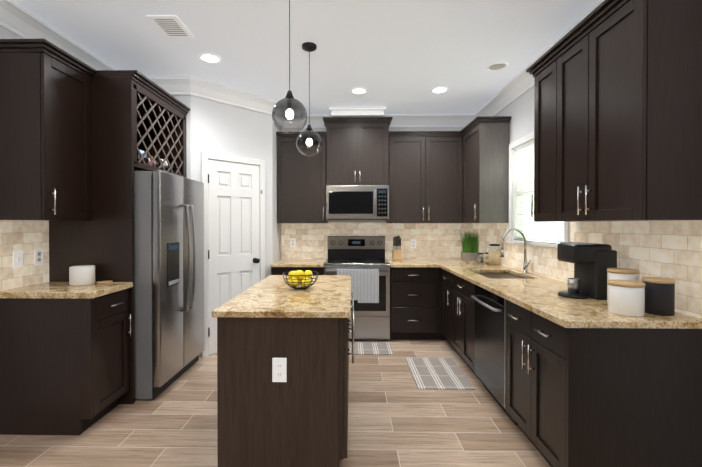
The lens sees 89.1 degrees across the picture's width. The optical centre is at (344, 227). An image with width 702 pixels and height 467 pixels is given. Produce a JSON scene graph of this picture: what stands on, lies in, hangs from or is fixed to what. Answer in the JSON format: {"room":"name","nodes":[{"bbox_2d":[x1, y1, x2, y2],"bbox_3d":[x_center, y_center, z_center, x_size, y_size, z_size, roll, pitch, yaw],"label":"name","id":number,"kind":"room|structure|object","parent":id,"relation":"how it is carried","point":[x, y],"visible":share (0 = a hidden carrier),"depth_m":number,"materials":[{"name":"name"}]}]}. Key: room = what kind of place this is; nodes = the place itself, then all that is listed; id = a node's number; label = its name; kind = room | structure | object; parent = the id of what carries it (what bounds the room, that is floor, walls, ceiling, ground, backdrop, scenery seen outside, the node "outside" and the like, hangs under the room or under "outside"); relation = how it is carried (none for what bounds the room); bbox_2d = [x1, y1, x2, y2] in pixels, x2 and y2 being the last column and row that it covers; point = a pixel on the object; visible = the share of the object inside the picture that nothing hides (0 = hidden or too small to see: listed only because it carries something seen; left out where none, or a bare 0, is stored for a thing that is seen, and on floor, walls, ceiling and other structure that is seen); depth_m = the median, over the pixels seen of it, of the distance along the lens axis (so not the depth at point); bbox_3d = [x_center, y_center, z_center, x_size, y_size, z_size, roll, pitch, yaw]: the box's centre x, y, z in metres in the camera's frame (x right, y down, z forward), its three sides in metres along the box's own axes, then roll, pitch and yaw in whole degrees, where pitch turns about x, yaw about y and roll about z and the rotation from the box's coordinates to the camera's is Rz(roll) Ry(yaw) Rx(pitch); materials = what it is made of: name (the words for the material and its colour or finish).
{"room":"kitchen","nodes":[
{"label":"kitchen","id":0,"kind":"room"},
{"bbox_2d":[0,26,48,290],"bbox_3d":[-2.364,-0.035,-1.667,0.108,2.800,10.720,0,0,1],"label":"wall","id":1,"kind":"structure","parent":0,"point":[27,237],"depth_m":2.47,"materials":[{"name":"tile"}]},
{"bbox_2d":[13,250,22,267],"bbox_3d":[-2.232,0.215,2.439,0.012,0.116,0.072,0,0,1],"label":"light switch","id":2,"kind":"object","parent":1,"relation":"attached to","point":[17,259],"visible":1,"depth_m":2.43,"materials":[{"name":"white plastic"}]},
{"bbox_2d":[34,249,42,264],"bbox_3d":[-2.232,0.213,2.601,0.006,0.116,0.072,0,0,1],"label":"electrical outlet","id":3,"kind":"object","parent":1,"relation":"attached to","point":[38,256],"visible":1,"depth_m":2.60,"materials":[{"name":"white plastic"}]},
{"bbox_2d":[0,47,95,222],"bbox_3d":[-2.077,-0.594,2.478,0.332,1.088,0.417,0,0,1],"label":"upper cabinet","id":4,"kind":"object","parent":1,"relation":"attached to","point":[81,142],"depth_m":2.29,"materials":[{"name":"black wood"}]},
{"bbox_2d":[0,0,603,127],"bbox_3d":[-0.309,-1.367,-1.151,3.998,0.145,11.844,0,0,1],"label":"crown molding","id":5,"kind":"structure","parent":1,"relation":"attached to","point":[19,20],"depth_m":3.56,"materials":[{"name":"white wood"}]},
{"bbox_2d":[172,95,280,357],"bbox_3d":[-1.538,-0.078,4.191,1.355,2.800,1.224,0,0,1],"label":"wall","id":6,"kind":"structure","parent":0,"point":[212,126],"depth_m":3.93,"materials":[{"name":"paint"}]},
{"bbox_2d":[201,152,264,356],"bbox_3d":[-1.198,0.274,3.893,0.541,2.100,0.538,0,0,1],"label":"door","id":7,"kind":"structure","parent":6,"relation":"attached to","point":[234,229],"depth_m":3.85,"materials":[{"name":"white wood"}]},
{"bbox_2d":[0,339,550,466],"bbox_3d":[-0.309,1.391,-1.131,4.238,0.060,12.084,0,0,1],"label":"floor","id":8,"kind":"structure","parent":0,"point":[397,417],"depth_m":2.36,"materials":[{"name":"brown wood"}]},
{"bbox_2d":[0,282,132,434],"bbox_3d":[-1.916,0.872,2.480,0.654,0.925,0.425,0,0,1],"label":"base cabinet","id":9,"kind":"object","parent":8,"relation":"on","point":[64,358],"visible":1,"depth_m":2.29,"materials":[{"name":"black wood"}]},
{"bbox_2d":[69,265,94,285],"bbox_3d":[-1.889,0.342,2.568,0.152,0.132,0.152,0,0,1],"label":"speaker","id":10,"kind":"object","parent":9,"relation":"on","point":[81,275],"visible":1,"depth_m":2.51},
{"bbox_2d":[97,280,112,283],"bbox_3d":[-1.768,0.402,2.626,0.100,0.012,0.100,0,0,1],"label":"coaster","id":11,"kind":"object","parent":9,"relation":"on","point":[105,282],"visible":1,"depth_m":2.61,"materials":[{"name":"brown wood"}]},
{"bbox_2d":[134,170,203,398],"bbox_3d":[-1.748,0.442,3.141,0.854,1.774,0.820,0,0,1],"label":"refrigerator","id":12,"kind":"object","parent":8,"relation":"on","point":[169,273],"visible":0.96,"depth_m":2.82,"materials":[{"name":"grey metal"}]},
{"bbox_2d":[212,287,353,466],"bbox_3d":[-0.301,0.901,2.549,0.727,0.866,1.347,0,0,1],"label":"kitchen island","id":13,"kind":"object","parent":8,"relation":"on","point":[283,350],"depth_m":1.88,"materials":[{"name":"black wood"}]},
{"bbox_2d":[212,275,351,314],"bbox_3d":[-0.323,0.451,2.547,0.732,0.034,1.361,0,0,1],"label":"island countertop","id":14,"kind":"structure","parent":13,"relation":"on","point":[330,294],"depth_m":2.17,"materials":[{"name":"beige stone"}]},
{"bbox_2d":[283,270,318,289],"bbox_3d":[-0.314,0.367,2.541,0.257,0.133,0.257,0,0,1],"label":"fruit bowl","id":15,"kind":"object","parent":14,"relation":"on","point":[297,278],"visible":1,"depth_m":2.50,"materials":[{"name":"yellow food"}]},
{"bbox_2d":[270,259,326,274],"bbox_3d":[-0.546,0.870,4.447,0.615,0.900,0.685,0,0,1],"label":"base cabinet","id":16,"kind":"object","parent":8,"relation":"on","point":[280,267],"visible":0.17,"depth_m":4.14,"materials":[{"name":"black"}]},
{"bbox_2d":[324,236,389,339],"bbox_3d":[0.147,0.718,4.408,0.760,1.204,0.719,0,0,1],"label":"stove","id":17,"kind":"object","parent":8,"relation":"on","point":[371,320],"visible":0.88,"depth_m":4.12,"materials":[{"name":"silver metal"}]},
{"bbox_2d":[337,269,378,302],"bbox_3d":[0.147,0.662,4.060,0.480,0.382,0.035,0,0,1],"label":"towel","id":18,"kind":"object","parent":17,"relation":"hanging from","point":[365,284],"visible":0.81,"depth_m":4.04,"materials":[{"name":"white fabric"}]},
{"bbox_2d":[349,342,393,354],"bbox_3d":[0.139,1.319,3.903,0.750,0.008,0.375,0,0,1],"label":"area rug","id":19,"kind":"object","parent":8,"relation":"on","point":[372,348],"visible":0.56,"depth_m":3.88,"materials":[{"name":"grey fabric"}]},
{"bbox_2d":[390,267,437,339],"bbox_3d":[0.829,0.887,4.443,0.587,0.866,0.647,0,0,1],"label":"base cabinet","id":20,"kind":"object","parent":8,"relation":"on","point":[413,290],"depth_m":4.12,"materials":[{"name":"black wood"}]},
{"bbox_2d":[386,259,484,266],"bbox_3d":[1.154,0.437,4.415,1.245,0.034,0.670,0,0,1],"label":"countertop","id":21,"kind":"structure","parent":20,"relation":"on","point":[404,262],"depth_m":4.31,"materials":[{"name":"beige stone"}]},
{"bbox_2d":[392,235,401,259],"bbox_3d":[0.677,0.259,4.623,0.110,0.318,0.100,0,0,1],"label":"knife block","id":22,"kind":"object","parent":21,"relation":"on","point":[396,254],"visible":1,"depth_m":4.61,"materials":[{"name":"brown wood"}]},
{"bbox_2d":[459,230,480,260],"bbox_3d":[1.600,0.216,4.570,0.326,0.404,0.250,0,0,1],"label":"grass plant","id":23,"kind":"object","parent":21,"relation":"on","point":[470,247],"visible":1,"depth_m":4.52,"materials":[{"name":"green plant"}]},
{"bbox_2d":[478,253,483,262],"bbox_3d":[1.642,0.363,4.307,0.074,0.115,0.074,0,0,1],"label":"jar","id":24,"kind":"object","parent":21,"relation":"on","point":[480,259],"visible":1,"depth_m":4.28,"materials":[{"name":"clear glass"}]},
{"bbox_2d":[484,252,488,262],"bbox_3d":[1.700,0.358,4.246,0.074,0.125,0.074,0,0,1],"label":"jar","id":25,"kind":"object","parent":21,"relation":"on","point":[486,259],"visible":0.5,"depth_m":4.22,"materials":[{"name":"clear glass"}]},
{"bbox_2d":[488,244,500,264],"bbox_3d":[1.707,0.304,4.066,0.140,0.235,0.140,0,0,1],"label":"jar","id":26,"kind":"object","parent":21,"relation":"on","point":[494,258],"visible":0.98,"depth_m":4.01,"materials":[{"name":"clear glass"}]},
{"bbox_2d":[405,358,474,389],"bbox_3d":[0.841,1.324,3.268,0.475,0.008,0.680,0,0,1],"label":"area rug","id":27,"kind":"object","parent":8,"relation":"on","point":[438,373],"visible":0.98,"depth_m":3.21,"materials":[{"name":"grey fabric"}]},
{"bbox_2d":[438,267,453,348],"bbox_3d":[1.419,0.891,3.869,0.710,0.866,0.522,0,0,1],"label":"base cabinet","id":28,"kind":"object","parent":8,"relation":"on","point":[445,280],"depth_m":3.93,"materials":[{"name":"black wood"}]},
{"bbox_2d":[454,275,482,383],"bbox_3d":[1.433,0.895,3.362,0.665,0.866,0.740,0,0,1],"label":"base cabinet","id":29,"kind":"object","parent":8,"relation":"on","point":[464,305],"depth_m":3.28,"materials":[{"name":"black wood"}]},
{"bbox_2d":[471,285,517,425],"bbox_3d":[1.359,0.902,2.693,0.674,0.862,0.594,0,0,1],"label":"dishwasher","id":30,"kind":"object","parent":8,"relation":"on","point":[490,335],"visible":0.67,"depth_m":2.63,"materials":[{"name":"black metal"}]},
{"bbox_2d":[506,303,701,466],"bbox_3d":[1.409,0.905,2.047,0.666,0.866,0.689,0,0,1],"label":"base cabinet","id":31,"kind":"object","parent":8,"relation":"on","point":[591,382],"depth_m":1.70,"materials":[{"name":"black wood"}]},
{"bbox_2d":[438,263,701,330],"bbox_3d":[1.406,0.449,2.878,0.688,0.034,2.407,0,0,1],"label":"countertop","id":32,"kind":"structure","parent":31,"relation":"on","point":[538,294],"depth_m":2.01,"materials":[{"name":"beige stone"}]},
{"bbox_2d":[478,271,525,278],"bbox_3d":[1.444,0.530,3.325,0.444,0.160,0.649,0,0,1],"label":"sink","id":33,"kind":"object","parent":32,"relation":"in","point":[489,274],"depth_m":3.44,"materials":[{"name":"silver metal"}]},
{"bbox_2d":[500,228,530,272],"bbox_3d":[1.602,0.216,3.336,0.266,0.424,0.121,0,0,1],"label":"faucet","id":34,"kind":"object","parent":32,"relation":"on","point":[525,265],"visible":1,"depth_m":3.35,"materials":[{"name":"silver metal"}]},
{"bbox_2d":[557,242,616,299],"bbox_3d":[1.504,0.264,2.258,0.283,0.342,0.220,0,0,1],"label":"coffee maker","id":35,"kind":"object","parent":32,"relation":"on","point":[592,262],"visible":0.96,"depth_m":2.17,"materials":[{"name":"black plastic"}]},
{"bbox_2d":[607,268,639,303],"bbox_3d":[1.567,0.336,2.008,0.148,0.203,0.148,0,0,1],"label":"canister","id":36,"kind":"object","parent":32,"relation":"on","point":[624,274],"visible":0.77,"depth_m":1.96,"materials":[{"name":"white ceramic"}]},
{"bbox_2d":[607,279,644,316],"bbox_3d":[1.438,0.357,1.825,0.152,0.163,0.152,0,0,1],"label":"canister","id":37,"kind":"object","parent":32,"relation":"on","point":[626,297],"visible":1,"depth_m":1.77,"materials":[{"name":"white ceramic"}]},
{"bbox_2d":[641,277,674,315],"bbox_3d":[1.609,0.349,1.832,0.132,0.178,0.132,0,0,1],"label":"canister","id":38,"kind":"object","parent":32,"relation":"on","point":[659,295],"visible":1,"depth_m":1.78,"materials":[{"name":"black ceramic"}]},
{"bbox_2d":[12,0,599,114],"bbox_3d":[-0.309,-1.489,-1.152,4.238,0.100,12.084,0,0,1],"label":"ceiling","id":39,"kind":"structure","parent":0,"point":[399,56],"depth_m":2.83,"materials":[{"name":"paint"}]},
{"bbox_2d":[146,15,193,37],"bbox_3d":[-1.266,-1.462,2.601,0.215,0.009,0.285,0,0,1],"label":"ceiling vent","id":40,"kind":"object","parent":39,"relation":"in","point":[170,26],"visible":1,"depth_m":2.58,"materials":[{"name":"grey metal"}]},
{"bbox_2d":[198,53,221,63],"bbox_3d":[-1.168,-1.465,3.088,0.190,0.008,0.190,0,0,1],"label":"recessed light","id":41,"kind":"object","parent":39,"relation":"in","point":[209,58],"visible":1,"depth_m":3.08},
{"bbox_2d":[272,0,306,133],"bbox_3d":[-0.334,-1.016,2.156,0.212,0.894,0.212,0,0,1],"label":"pendant light","id":42,"kind":"object","parent":39,"relation":"hanging from","point":[288,106],"visible":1,"depth_m":2.15,"materials":[{"name":"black glass"}]},
{"bbox_2d":[296,42,321,156],"bbox_3d":[-0.287,-1.021,2.881,0.212,0.894,0.212,0,0,1],"label":"pendant light","id":43,"kind":"object","parent":39,"relation":"hanging from","point":[309,136],"visible":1,"depth_m":2.86,"materials":[{"name":"black glass"}]},
{"bbox_2d":[350,87,367,94],"bbox_3d":[0.152,-1.471,3.843,0.190,0.008,0.190,0,0,1],"label":"recessed light","id":44,"kind":"object","parent":39,"relation":"in","point":[359,91],"visible":1,"depth_m":3.84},
{"bbox_2d":[430,86,448,93],"bbox_3d":[1.013,-1.471,3.814,0.190,0.008,0.190,0,0,1],"label":"recessed light","id":45,"kind":"object","parent":39,"relation":"in","point":[439,90],"visible":1,"depth_m":3.81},
{"bbox_2d":[486,62,508,70],"bbox_3d":[1.389,-1.467,3.251,0.190,0.008,0.190,0,0,1],"label":"recessed light","id":46,"kind":"object","parent":39,"relation":"in","point":[497,66],"visible":1,"depth_m":3.25,"materials":[{"name":"white"}]},
{"bbox_2d":[281,127,463,221],"bbox_3d":[0.472,-0.083,4.818,2.843,2.800,0.100,0,0,1],"label":"wall","id":47,"kind":"structure","parent":0,"point":[411,129],"depth_m":4.75,"materials":[{"name":"paint"}]},
{"bbox_2d":[277,132,327,222],"bbox_3d":[-0.540,-0.605,4.618,0.620,1.094,0.321,0,0,1],"label":"upper cabinet","id":48,"kind":"object","parent":47,"relation":"attached to","point":[301,192],"depth_m":4.47,"materials":[{"name":"brown wood"}]},
{"bbox_2d":[329,107,385,116],"bbox_3d":[0.161,-1.431,4.559,0.700,0.100,0.409,0,0,1],"label":"ceiling light","id":49,"kind":"object","parent":47,"relation":"attached to","point":[357,111],"depth_m":4.38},
{"bbox_2d":[324,120,391,187],"bbox_3d":[0.160,-0.922,4.586,0.773,0.792,0.356,0,0,1],"label":"upper cabinet","id":50,"kind":"object","parent":47,"relation":"attached to","point":[355,151],"depth_m":4.42,"materials":[{"name":"brown wood"}]},
{"bbox_2d":[326,185,388,219],"bbox_3d":[0.160,-0.309,4.547,0.769,0.424,0.426,0,0,1],"label":"microwave","id":51,"kind":"object","parent":50,"relation":"attached to","point":[357,202],"visible":1,"depth_m":4.37,"materials":[{"name":"silver metal"}]},
{"bbox_2d":[281,222,478,258],"bbox_3d":[0.471,0.184,4.766,2.643,0.507,0.008,0,0,1],"label":"backsplash","id":52,"kind":"structure","parent":47,"relation":"attached to","point":[438,240],"depth_m":4.76,"materials":[{"name":"tile"}]},
{"bbox_2d":[290,238,294,246],"bbox_3d":[-0.698,0.202,4.779,0.072,0.116,0.006,0,0,1],"label":"electrical outlet","id":53,"kind":"object","parent":52,"relation":"attached to","point":[292,242],"visible":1,"depth_m":4.78,"materials":[{"name":"white plastic"}]},
{"bbox_2d":[411,240,415,247],"bbox_3d":[0.914,0.218,4.752,0.072,0.116,0.006,0,0,1],"label":"electrical outlet","id":54,"kind":"object","parent":52,"relation":"attached to","point":[413,243],"visible":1,"depth_m":4.75,"materials":[{"name":"white plastic"}]},
{"bbox_2d":[386,132,459,222],"bbox_3d":[1.017,-0.605,4.560,0.933,1.094,0.383,0,0,1],"label":"upper cabinet","id":55,"kind":"object","parent":47,"relation":"attached to","point":[424,167],"depth_m":4.44,"materials":[{"name":"brown wood"}]},
{"bbox_2d":[479,85,701,318],"bbox_3d":[1.736,-0.039,-1.126,0.108,2.800,11.944,0,0,1],"label":"wall","id":56,"kind":"structure","parent":0,"point":[671,249],"depth_m":2.19,"materials":[{"name":"tile"}]},
{"bbox_2d":[460,120,509,222],"bbox_3d":[1.586,-0.602,4.140,0.384,1.094,0.601,0,0,1],"label":"upper cabinet","id":57,"kind":"object","parent":56,"relation":"attached to","point":[462,176],"depth_m":3.84,"materials":[{"name":"brown wood"}]},
{"bbox_2d":[506,132,569,247],"bbox_3d":[1.797,-0.364,3.296,0.140,1.055,1.075,0,0,1],"label":"window","id":58,"kind":"structure","parent":56,"relation":"in","point":[518,191],"depth_m":3.60,"materials":[{"name":"white"}]},
{"bbox_2d":[526,0,701,221],"bbox_3d":[1.563,-0.625,2.192,0.364,1.168,1.092,0,0,1],"label":"upper cabinet","id":59,"kind":"object","parent":56,"relation":"attached to","point":[618,112],"visible":1,"depth_m":1.83,"materials":[{"name":"brown wood"}]},
{"label":"outside","id":60,"kind":"structure","parent":0,"visible":0},
{"bbox_2d":[523,148,563,242],"bbox_3d":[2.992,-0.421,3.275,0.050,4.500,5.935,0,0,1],"label":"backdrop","id":61,"kind":"structure","parent":60,"point":[539,222],"depth_m":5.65,"materials":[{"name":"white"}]}
]}

